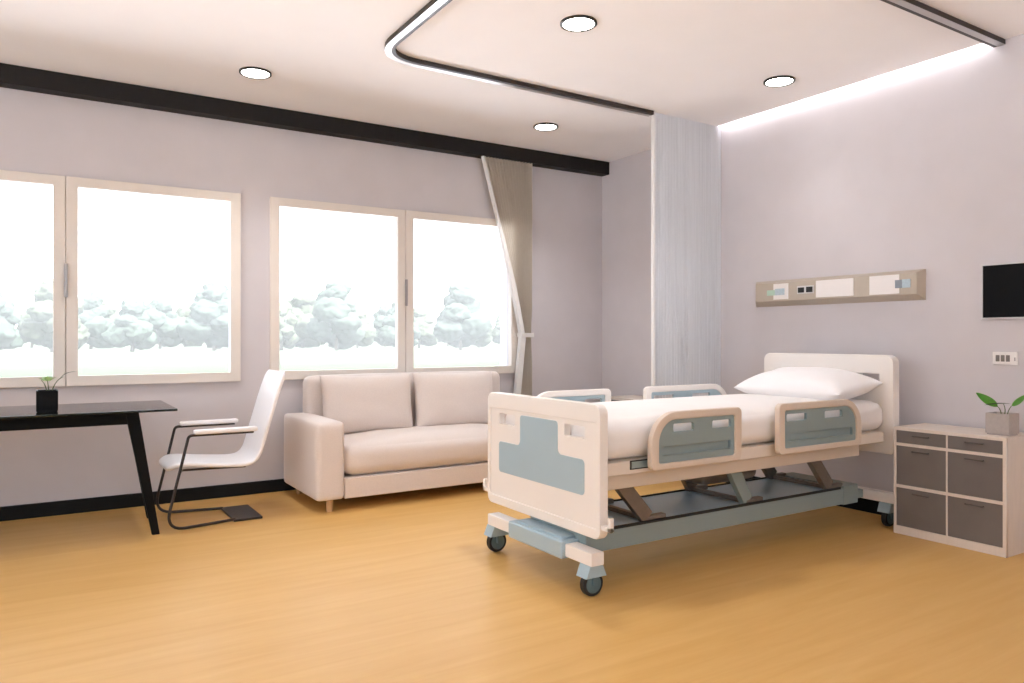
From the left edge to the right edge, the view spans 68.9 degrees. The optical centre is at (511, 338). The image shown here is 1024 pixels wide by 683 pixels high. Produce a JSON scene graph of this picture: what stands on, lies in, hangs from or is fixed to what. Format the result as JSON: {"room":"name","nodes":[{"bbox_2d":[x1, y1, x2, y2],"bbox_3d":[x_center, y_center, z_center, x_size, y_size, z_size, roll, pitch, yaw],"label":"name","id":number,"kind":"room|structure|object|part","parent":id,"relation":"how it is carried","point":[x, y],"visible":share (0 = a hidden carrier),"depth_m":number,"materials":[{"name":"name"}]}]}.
{"room":"care facility","nodes":[
{"label":"care facility","id":0,"kind":"room"},
{"bbox_2d":[0,63,608,506],"bbox_3d":[-2.520,-0.395,5.035,8.327,3.030,0.330,0,0,-32],"label":"wall","id":1,"kind":"structure","parent":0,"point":[40,133],"depth_m":5.35,"materials":[{"name":"white paint"}]},
{"bbox_2d":[0,170,240,387],"bbox_3d":[-2.845,-0.364,4.754,2.137,1.336,0.075,0,0,-32],"label":"window","id":2,"kind":"structure","parent":1,"relation":"attached to","point":[65,189],"depth_m":4.77,"materials":[{"name":"beige wood"}]},
{"bbox_3d":[-3.303,-0.364,4.476,1.066,1.336,0.055,0,0,-32],"label":"sash","id":3,"kind":"part","parent":2,"relation":"part of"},
{"bbox_3d":[-2.829,-0.368,4.729,0.020,0.212,0.016,0,0,-32],"label":"handle","id":4,"kind":"part","parent":2,"relation":"part of","materials":[{"name":"grey metal"}]},
{"bbox_3d":[-2.396,-0.364,5.045,1.066,1.336,0.055,0,0,-32],"label":"sash","id":5,"kind":"part","parent":2,"relation":"part of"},
{"bbox_2d":[0,479,295,521],"bbox_3d":[-2.485,1.076,4.979,7.927,0.088,0.022,0,0,-32],"label":"baseboard","id":6,"kind":"structure","parent":1,"relation":"attached to","point":[35,510],"depth_m":4.94,"materials":[{"name":"black wood"}]},
{"bbox_2d":[269,197,517,379],"bbox_3d":[-0.863,-0.364,6.009,2.137,1.336,0.075,0,0,-32],"label":"window","id":7,"kind":"structure","parent":1,"relation":"attached to","point":[404,219],"depth_m":5.97,"materials":[{"name":"beige wood"}]},
{"bbox_3d":[-1.321,-0.364,5.731,1.066,1.336,0.055,0,0,-32],"label":"sash","id":8,"kind":"part","parent":7,"relation":"part of","materials":[{"name":"clear glass"}]},
{"bbox_3d":[-0.847,-0.368,5.984,0.020,0.212,0.016,0,0,-32],"label":"handle","id":9,"kind":"part","parent":7,"relation":"part of","materials":[{"name":"grey metal"}]},
{"bbox_3d":[-0.414,-0.364,6.300,1.066,1.336,0.055,0,0,-32],"label":"sash","id":10,"kind":"part","parent":7,"relation":"part of","materials":[{"name":"clear glass"}]},
{"bbox_2d":[481,156,533,395],"bbox_3d":[-0.044,-0.228,6.450,0.519,2.655,0.078,0,0,-32],"label":"window curtain","id":11,"kind":"object","parent":1,"relation":"hanging from","point":[509,182],"visible":0.8,"depth_m":6.49,"materials":[{"name":"beige fabric"}]},
{"bbox_2d":[0,480,1023,682],"bbox_3d":[-0.312,1.195,1.546,8.327,0.150,8.547,0,0,-32],"label":"floor","id":12,"kind":"structure","parent":0,"point":[407,586],"depth_m":3.20,"materials":[{"name":"brown wood"}]},
{"bbox_2d":[0,400,177,534],"bbox_3d":[-2.944,0.760,4.010,2.014,0.720,0.695,0,0,-32],"label":"desk","id":13,"kind":"object","parent":12,"relation":"on","point":[12,418],"visible":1,"depth_m":4.20,"materials":[{"name":"black wood"}]},
{"bbox_2d":[36,371,74,412],"bbox_3d":[-2.501,0.291,4.100,0.196,0.218,0.100,0,0,-32],"label":"potted plant","id":14,"kind":"object","parent":13,"relation":"on","point":[46,400],"visible":1,"depth_m":4.04,"materials":[{"name":"green plant"}]},
{"bbox_3d":[-2.541,0.341,4.075,0.102,0.118,0.100,0,0,-32],"label":"pot","id":15,"kind":"part","parent":14,"relation":"part of","materials":[{"name":"black ceramic"}]},
{"bbox_3d":[-2.325,0.767,4.652,0.170,0.706,0.061,0,0,-19],"label":"leg","id":16,"kind":"part","parent":13,"relation":"part of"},
{"bbox_3d":[-2.108,0.767,4.253,0.173,0.706,0.076,0,0,-32],"label":"leg","id":17,"kind":"part","parent":13,"relation":"part of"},
{"bbox_2d":[156,369,284,529],"bbox_3d":[-1.826,0.664,4.697,0.698,0.912,0.570,0,0,-32],"label":"chair","id":18,"kind":"object","parent":12,"relation":"on","point":[257,430],"visible":1,"depth_m":4.68,"materials":[{"name":"white plastic"}]},
{"bbox_3d":[-1.821,0.786,4.499,0.096,0.022,0.410,0,0,44],"label":"seat rail","id":19,"kind":"part","parent":18,"relation":"part of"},
{"bbox_3d":[-1.730,1.113,4.763,0.172,0.014,0.396,0,0,-32],"label":"plate","id":20,"kind":"part","parent":18,"relation":"part of","materials":[{"name":"black metal"}]},
{"bbox_2d":[284,371,506,511],"bbox_3d":[-0.640,0.693,5.569,1.923,0.854,0.793,0,0,-32],"label":"sofa","id":21,"kind":"object","parent":12,"relation":"on","point":[322,462],"visible":0.55,"depth_m":5.09,"materials":[{"name":"beige fabric"}]},
{"bbox_3d":[-1.366,0.788,5.103,0.198,0.508,0.783,0,0,-32],"label":"armrest","id":22,"kind":"part","parent":21,"relation":"part of","materials":[{"name":"beige fabric"}]},
{"bbox_3d":[-1.183,1.079,4.832,0.044,0.082,0.044,0,0,-32],"label":"leg","id":23,"kind":"part","parent":21,"relation":"part of","materials":[{"name":"brown wood"}]},
{"bbox_2d":[319,373,412,433],"bbox_3d":[-1.050,0.475,5.440,0.704,0.428,0.216,0,0,-32],"label":"cushion","id":24,"kind":"object","parent":21,"relation":"on","point":[371,402],"visible":0.84,"depth_m":5.35,"materials":[{"name":"beige fabric"}]},
{"bbox_3d":[-0.813,0.643,5.823,1.633,0.754,0.178,0,0,-32],"label":"backrest","id":25,"kind":"part","parent":21,"relation":"part of","materials":[{"name":"beige fabric"}]},
{"bbox_2d":[344,423,487,474],"bbox_3d":[-0.606,0.783,5.515,1.550,0.247,0.655,0,0,-32],"label":"seat cushion","id":26,"kind":"object","parent":21,"relation":"on","point":[415,450],"depth_m":5.17,"materials":[{"name":"beige fabric"}]},
{"bbox_2d":[412,371,491,425],"bbox_3d":[-0.445,0.475,5.822,0.704,0.428,0.217,0,0,-32],"label":"cushion","id":27,"kind":"object","parent":21,"relation":"on","point":[440,398],"visible":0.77,"depth_m":5.71,"materials":[{"name":"beige fabric"}]},
{"bbox_2d":[611,395,642,400],"bbox_3d":[1.097,0.814,6.354,0.349,0.612,0.595,0,0,-32],"label":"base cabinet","id":28,"kind":"object","parent":12,"relation":"on","point":[625,397],"visible":0.02,"depth_m":6.42,"materials":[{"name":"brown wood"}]},
{"bbox_2d":[483,353,898,595],"bbox_3d":[1.077,0.609,4.185,2.374,1.022,1.066,0,0,-32],"label":"hospital bed","id":29,"kind":"object","parent":12,"relation":"on","point":[541,471],"visible":0.89,"depth_m":3.72,"materials":[{"name":"white plastic"}]},
{"bbox_3d":[0.126,0.537,3.586,0.006,0.310,0.720,0,0,-32],"label":"blue panel","id":30,"kind":"part","parent":29,"relation":"part of","materials":[{"name":"plastic"}]},
{"bbox_3d":[0.141,0.575,3.593,0.046,0.582,0.946,0,0,-32],"label":"footboard","id":31,"kind":"part","parent":29,"relation":"part of","materials":[{"name":"white plastic"}]},
{"bbox_3d":[0.336,0.427,4.294,0.587,0.259,0.032,0,0,-32],"label":"rail","id":32,"kind":"part","parent":29,"relation":"part of","materials":[{"name":"white plastic"}]},
{"bbox_3d":[0.337,0.430,4.293,0.501,0.199,0.016,0,0,-32],"label":"panel","id":33,"kind":"part","parent":29,"relation":"part of","materials":[{"name":"blue plastic"}]},
{"bbox_3d":[0.568,0.758,3.515,0.221,0.233,0.036,0,0,-32],"label":"lift arm","id":34,"kind":"part","parent":29,"relation":"part of","materials":[{"name":"brown metal"}]},
{"bbox_3d":[1.130,0.427,4.796,0.740,0.259,0.032,0,0,-32],"label":"rail","id":35,"kind":"part","parent":29,"relation":"part of","materials":[{"name":"white plastic"}]},
{"bbox_3d":[1.131,0.430,4.795,0.654,0.199,0.016,0,0,-32],"label":"panel","id":36,"kind":"part","parent":29,"relation":"part of","materials":[{"name":"blue plastic"}]},
{"bbox_3d":[1.056,0.919,4.054,2.000,0.092,0.449,0,0,-32],"label":"frame","id":37,"kind":"part","parent":29,"relation":"part of","materials":[{"name":"grey metal"}]},
{"bbox_3d":[0.979,0.758,4.235,0.174,0.222,0.036,0,0,-32],"label":"lift arm","id":38,"kind":"part","parent":29,"relation":"part of","materials":[{"name":"brown metal"}]},
{"bbox_2d":[505,394,881,459],"bbox_3d":[1.074,0.446,4.183,2.157,0.199,0.880,0,0,-32],"label":"mattress","id":39,"kind":"object","parent":29,"relation":"on","point":[630,422],"visible":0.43,"depth_m":3.80,"materials":[{"name":"white fabric"}]},
{"bbox_2d":[734,367,882,399],"bbox_3d":[1.814,0.288,4.613,0.433,0.220,0.752,0,0,-32],"label":"pillow","id":40,"kind":"object","parent":39,"relation":"on","point":[820,383],"visible":0.85,"depth_m":4.42,"materials":[{"name":"white fabric"}]},
{"bbox_3d":[0.858,0.461,3.469,0.587,0.259,0.032,0,0,-32],"label":"rail","id":41,"kind":"part","parent":29,"relation":"part of","materials":[{"name":"beige plastic"}]},
{"bbox_3d":[0.858,0.464,3.470,0.501,0.199,0.016,0,0,-32],"label":"panel","id":42,"kind":"part","parent":29,"relation":"part of","materials":[{"name":"grey plastic"}]},
{"bbox_3d":[1.153,0.731,4.162,0.440,0.118,0.200,0,0,-32],"label":"motor","id":43,"kind":"part","parent":29,"relation":"part of","materials":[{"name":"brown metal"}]},
{"bbox_3d":[1.187,0.758,3.907,0.174,0.222,0.036,0,0,-32],"label":"lift arm","id":44,"kind":"part","parent":29,"relation":"part of"},
{"bbox_3d":[1.551,0.758,4.598,0.212,0.231,0.036,0,0,-32],"label":"lift arm","id":45,"kind":"part","parent":29,"relation":"part of","materials":[{"name":"brown metal"}]},
{"bbox_3d":[1.637,0.461,3.962,0.700,0.259,0.032,0,0,-32],"label":"rail","id":46,"kind":"part","parent":29,"relation":"part of","materials":[{"name":"beige plastic"}]},
{"bbox_3d":[1.760,0.758,4.269,0.212,0.231,0.036,0,0,-32],"label":"lift arm","id":47,"kind":"part","parent":29,"relation":"part of","materials":[{"name":"brown metal"}]},
{"bbox_3d":[1.636,0.464,3.963,0.614,0.199,0.016,0,0,-32],"label":"panel","id":48,"kind":"part","parent":29,"relation":"part of","materials":[{"name":"grey plastic"}]},
{"bbox_3d":[2.016,0.391,4.780,0.066,0.585,0.926,0,0,-32],"label":"headboard","id":49,"kind":"part","parent":29,"relation":"part of","materials":[{"name":"white plastic"}]},
{"bbox_2d":[894,423,1023,557],"bbox_3d":[2.498,0.814,4.141,0.349,0.612,0.595,0,0,-32],"label":"base cabinet","id":50,"kind":"object","parent":12,"relation":"on","point":[958,486],"visible":1,"depth_m":4.00,"materials":[{"name":"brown wood"}]},
{"bbox_3d":[2.297,0.964,4.184,0.020,0.218,0.278,0,0,-32],"label":"drawer","id":51,"kind":"part","parent":50,"relation":"part of","materials":[{"name":"grey wood"}]},
{"bbox_3d":[2.297,0.726,4.184,0.020,0.221,0.278,0,0,-32],"label":"drawer","id":52,"kind":"part","parent":50,"relation":"part of","materials":[{"name":"grey wood"}]},
{"bbox_3d":[2.297,0.562,4.184,0.020,0.070,0.278,0,0,-32],"label":"drawer","id":53,"kind":"part","parent":50,"relation":"part of","materials":[{"name":"grey wood"}]},
{"bbox_3d":[2.435,0.880,3.933,0.020,0.008,0.098,0,0,-32],"label":"handle","id":54,"kind":"part","parent":50,"relation":"part of","materials":[{"name":"grey metal"}]},
{"bbox_3d":[2.435,0.640,3.933,0.020,0.008,0.098,0,0,-32],"label":"handle","id":55,"kind":"part","parent":50,"relation":"part of","materials":[{"name":"grey metal"}]},
{"bbox_3d":[2.435,0.552,3.933,0.020,0.008,0.098,0,0,-32],"label":"handle","id":56,"kind":"part","parent":50,"relation":"part of","materials":[{"name":"grey metal"}]},
{"bbox_3d":[2.450,0.964,3.943,0.020,0.218,0.274,0,0,-32],"label":"drawer","id":57,"kind":"part","parent":50,"relation":"part of","materials":[{"name":"grey wood"}]},
{"bbox_3d":[2.450,0.726,3.943,0.020,0.221,0.274,0,0,-32],"label":"drawer","id":58,"kind":"part","parent":50,"relation":"part of","materials":[{"name":"grey wood"}]},
{"bbox_3d":[2.450,0.562,3.943,0.020,0.070,0.274,0,0,-32],"label":"drawer","id":59,"kind":"part","parent":50,"relation":"part of","materials":[{"name":"grey wood"}]},
{"bbox_2d":[976,393,1023,435],"bbox_3d":[2.593,0.398,3.938,0.116,0.220,0.244,0,0,-32],"label":"potted plant","id":60,"kind":"object","parent":50,"relation":"on","point":[1005,423],"visible":1,"depth_m":3.91,"materials":[{"name":"green plant"}]},
{"bbox_3d":[2.593,0.451,3.944,0.110,0.114,0.117,0,0,-32],"label":"pot","id":61,"kind":"part","parent":60,"relation":"part of","materials":[{"name":"beige ceramic"}]},
{"bbox_2d":[0,0,1023,161],"bbox_3d":[-0.312,-1.760,1.546,7.927,0.200,8.147,0,0,-32],"label":"ceiling","id":62,"kind":"structure","parent":0,"point":[701,61],"depth_m":4.36,"materials":[{"name":"paint"}]},
{"bbox_2d":[239,67,271,78],"bbox_3d":[-1.599,-1.653,4.648,0.194,0.013,0.194,0,0,-32],"label":"recessed light","id":63,"kind":"object","parent":62,"relation":"in","point":[250,72],"visible":1,"depth_m":4.63,"materials":[{"name":"white plastic"}]},
{"bbox_2d":[241,69,268,77],"bbox_3d":[-1.599,-1.655,4.648,0.167,0.008,0.167,0,0,-32],"label":"diffuser","id":64,"kind":"object","parent":63,"relation":"attached to","point":[250,73],"depth_m":4.65,"materials":[{"name":"white plastic"}]},
{"bbox_2d":[533,122,557,130],"bbox_3d":[0.264,-1.653,5.827,0.194,0.013,0.194,0,0,-32],"label":"recessed light","id":65,"kind":"object","parent":62,"relation":"in","point":[546,126],"visible":1,"depth_m":5.81,"materials":[{"name":"white"}]},
{"bbox_2d":[535,124,555,129],"bbox_3d":[0.264,-1.655,5.827,0.167,0.008,0.167,0,0,-32],"label":"diffuser","id":66,"kind":"object","parent":65,"relation":"attached to","point":[537,126],"depth_m":5.81,"materials":[{"name":"white plastic"}]},
{"bbox_2d":[560,15,596,31],"bbox_3d":[0.350,-1.653,3.920,0.194,0.013,0.194,0,0,-32],"label":"recessed light","id":67,"kind":"object","parent":62,"relation":"in","point":[574,23],"visible":1,"depth_m":3.91,"materials":[{"name":"white plastic"}]},
{"bbox_2d":[563,18,593,30],"bbox_3d":[0.350,-1.655,3.920,0.167,0.008,0.167,0,0,-32],"label":"diffuser","id":68,"kind":"object","parent":67,"relation":"attached to","point":[569,24],"depth_m":3.92,"materials":[{"name":"white plastic"}]},
{"bbox_2d":[385,0,1004,116],"bbox_3d":[0.958,-1.645,4.231,2.901,0.029,2.066,0,0,-32],"label":"rail","id":69,"kind":"object","parent":62,"relation":"attached to","point":[915,7],"visible":1,"depth_m":4.13,"materials":[{"name":"metal"}]},
{"bbox_2d":[651,112,720,398],"bbox_3d":[1.329,-0.329,5.649,0.728,2.658,0.032,0,0,-32],"label":"privacy curtain","id":70,"kind":"object","parent":69,"relation":"hanging from","point":[685,154],"visible":0.73,"depth_m":5.63,"materials":[{"name":"white fabric"}]},
{"bbox_2d":[763,75,794,86],"bbox_3d":[1.720,-1.653,4.799,0.194,0.013,0.194,0,0,-32],"label":"recessed light","id":71,"kind":"object","parent":62,"relation":"in","point":[782,80],"visible":1,"depth_m":4.79,"materials":[{"name":"white"}]},
{"bbox_2d":[766,78,792,85],"bbox_3d":[1.720,-1.655,4.799,0.167,0.008,0.167,0,0,-32],"label":"diffuser","id":72,"kind":"object","parent":71,"relation":"attached to","point":[769,81],"depth_m":4.79,"materials":[{"name":"white plastic"}]},
{"bbox_2d":[602,34,1023,491],"bbox_3d":[3.175,-0.395,3.635,0.200,3.030,8.347,0,0,-32],"label":"wall","id":73,"kind":"structure","parent":0,"point":[920,165],"depth_m":4.80,"materials":[{"name":"white paint"}]},
{"bbox_2d":[726,476,881,514],"bbox_3d":[3.034,1.076,3.651,0.022,0.088,8.125,0,0,-32],"label":"baseboard","id":74,"kind":"structure","parent":73,"relation":"attached to","point":[866,505],"depth_m":4.82,"materials":[{"name":"black wood"}]},
{"bbox_2d":[756,269,925,306],"bbox_3d":[2.136,-0.327,5.024,0.071,0.188,1.263,0,0,-32],"label":"panel","id":75,"kind":"object","parent":73,"relation":"attached to","point":[907,285],"visible":1,"depth_m":4.90,"materials":[{"name":"beige plastic"}]},
{"bbox_2d":[798,287,803,292],"bbox_3d":[2.006,-0.336,5.172,0.010,0.036,0.050,0,0,-32],"label":"socket","id":76,"kind":"object","parent":75,"relation":"attached to","point":[800,289],"depth_m":5.17,"materials":[{"name":"black plastic"}]},
{"bbox_3d":[2.025,-0.337,5.145,0.007,0.054,0.132,0,0,-32],"label":"socket plate","id":77,"kind":"part","parent":75,"relation":"part of","materials":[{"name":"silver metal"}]},
{"bbox_2d":[806,286,812,291],"bbox_3d":[2.041,-0.337,5.116,0.010,0.038,0.050,0,0,-32],"label":"socket","id":78,"kind":"object","parent":75,"relation":"attached to","point":[808,288],"depth_m":5.11,"materials":[{"name":"black plastic"}]},
{"bbox_2d":[981,261,1023,318],"bbox_3d":[2.817,-0.263,3.985,0.030,0.310,0.571,0,0,-32],"label":"wall monitor","id":79,"kind":"object","parent":73,"relation":"attached to","point":[1002,284],"visible":1,"depth_m":4.13,"materials":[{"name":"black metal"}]},
{"bbox_2d":[993,352,1017,364],"bbox_3d":[2.733,0.110,4.133,0.015,0.072,0.128,0,0,-32],"label":"socket plate","id":80,"kind":"object","parent":73,"relation":"attached to","point":[999,358],"visible":1,"depth_m":4.13,"materials":[{"name":"white plastic"}]},
{"label":"outside","id":81,"kind":"structure","parent":0,"visible":0},
{"bbox_2d":[0,341,499,376],"bbox_3d":[-85.578,1.570,135.190,600.000,0.300,480.000,0,0,-32],"label":"ground","id":82,"kind":"structure","parent":81,"point":[24,361],"depth_m":50.42,"materials":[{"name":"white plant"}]},
{"bbox_2d":[0,292,16,348],"bbox_3d":[-54.035,-2.790,74.812,7.326,8.435,6.678,0,0,-32],"label":"tree","id":83,"kind":"object","parent":82,"relation":"on","point":[7,334],"visible":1,"depth_m":75.50,"materials":[{"name":"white plant"}]},
{"bbox_2d":[0,299,24,349],"bbox_3d":[-63.747,-1.815,92.764,5.326,6.491,4.899,0,0,-32],"label":"tree","id":84,"kind":"object","parent":82,"relation":"on","point":[8,312],"visible":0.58,"depth_m":92.78,"materials":[{"name":"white plant"}]},
{"bbox_2d":[15,312,41,347],"bbox_3d":[-72.187,-1.589,112.004,5.629,6.040,4.730,0,0,-32],"label":"tree","id":85,"kind":"object","parent":82,"relation":"on","point":[23,315],"visible":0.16,"depth_m":110.64,"materials":[{"name":"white plant"}]},
{"bbox_2d":[19,279,89,351],"bbox_3d":[-48.922,-2.504,79.897,6.559,7.864,6.042,0,0,-32],"label":"tree","id":86,"kind":"object","parent":82,"relation":"on","point":[38,329],"visible":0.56,"depth_m":77.75,"materials":[{"name":"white plant"}]},
{"bbox_2d":[78,292,112,348],"bbox_3d":[-55.885,-2.379,99.560,7.645,7.614,6.308,0,0,-32],"label":"tree","id":87,"kind":"object","parent":82,"relation":"on","point":[94,316],"visible":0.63,"depth_m":98.04,"materials":[{"name":"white plant"}]},
{"bbox_2d":[101,300,118,321],"bbox_3d":[-62.091,-2.249,113.973,6.029,7.357,6.746,0,0,-32],"label":"tree","id":88,"kind":"object","parent":82,"relation":"on","point":[111,305],"visible":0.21,"depth_m":113.70,"materials":[{"name":"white plant"}]},
{"bbox_2d":[101,297,157,351],"bbox_3d":[-41.523,-1.547,80.985,5.578,5.957,4.928,0,0,-32],"label":"tree","id":89,"kind":"object","parent":82,"relation":"on","point":[132,327],"visible":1,"depth_m":79.79,"materials":[{"name":"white plant"}]},
{"bbox_2d":[144,296,183,348],"bbox_3d":[-48.466,-2.187,102.681,6.240,7.232,5.698,0,0,-32],"label":"tree","id":90,"kind":"object","parent":82,"relation":"on","point":[164,320],"visible":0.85,"depth_m":101.38,"materials":[{"name":"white plant"}]},
{"bbox_2d":[175,304,204,346],"bbox_3d":[-53.124,-2.126,121.287,6.776,7.111,5.015,0,0,-32],"label":"tree","id":91,"kind":"object","parent":82,"relation":"on","point":[183,311],"visible":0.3,"depth_m":120.33,"materials":[{"name":"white plant"}]},
{"bbox_2d":[175,281,228,350],"bbox_3d":[-35.342,-2.691,87.339,7.547,8.239,6.683,0,0,-32],"label":"tree","id":92,"kind":"object","parent":82,"relation":"on","point":[208,321],"visible":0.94,"depth_m":85.62,"materials":[{"name":"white plant"}]},
{"bbox_2d":[279,301,299,349],"bbox_3d":[-27.894,-1.542,89.012,5.390,5.946,4.329,0,0,-32],"label":"tree","id":93,"kind":"object","parent":82,"relation":"on","point":[288,338],"visible":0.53,"depth_m":88.47,"materials":[{"name":"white plant"}]},
{"bbox_2d":[286,290,320,347],"bbox_3d":[-30.334,-2.792,107.597,7.270,8.440,7.633,0,0,-32],"label":"tree","id":94,"kind":"object","parent":82,"relation":"on","point":[302,303],"visible":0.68,"depth_m":106.11,"materials":[{"name":"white plant"}]},
{"bbox_2d":[306,279,364,349],"bbox_3d":[-20.898,-2.846,89.634,7.555,8.547,7.556,0,0,-32],"label":"tree","id":95,"kind":"object","parent":82,"relation":"on","point":[336,322],"visible":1,"depth_m":87.24,"materials":[{"name":"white plant"}]},
{"bbox_2d":[356,306,375,347],"bbox_3d":[-22.582,-1.691,108.609,5.309,6.243,4.577,0,0,-32],"label":"tree","id":96,"kind":"object","parent":82,"relation":"on","point":[370,332],"visible":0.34,"depth_m":108.00,"materials":[{"name":"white plant"}]},
{"bbox_2d":[372,304,391,346],"bbox_3d":[-21.970,-2.260,129.164,6.918,7.377,6.256,0,0,-32],"label":"tree","id":97,"kind":"object","parent":82,"relation":"on","point":[379,315],"visible":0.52,"depth_m":127.22,"materials":[{"name":"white plant"}]},
{"bbox_2d":[377,302,420,346],"bbox_3d":[-13.812,-1.640,91.786,5.453,6.142,5.237,0,0,-32],"label":"tree","id":98,"kind":"object","parent":82,"relation":"on","point":[386,334],"visible":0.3,"depth_m":90.30,"materials":[{"name":"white plant"}]},
{"bbox_2d":[414,306,437,347],"bbox_3d":[-13.451,-1.725,110.506,6.388,6.311,5.299,0,0,-32],"label":"tree","id":99,"kind":"object","parent":82,"relation":"on","point":[425,321],"visible":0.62,"depth_m":109.56,"materials":[{"name":"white plant"}]},
{"bbox_2d":[433,282,492,349],"bbox_3d":[-6.306,-2.773,91.648,7.114,8.402,7.298,0,0,-32],"label":"tree","id":100,"kind":"object","parent":82,"relation":"on","point":[461,322],"visible":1,"depth_m":89.82,"materials":[{"name":"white plant"}]},
{"bbox_2d":[473,306,492,347],"bbox_3d":[-5.217,-1.799,113.998,5.355,6.459,5.194,0,0,-32],"label":"tree","id":101,"kind":"object","parent":82,"relation":"on","point":[484,341],"visible":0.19,"depth_m":113.57,"materials":[{"name":"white plant"}]},
{"bbox_2d":[491,313,499,343],"bbox_3d":[-1.106,-1.957,131.298,5.741,6.775,5.706,0,0,-32],"label":"tree","id":102,"kind":"object","parent":82,"relation":"on","point":[496,329],"visible":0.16,"depth_m":130.08,"materials":[{"name":"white plant"}]}
]}

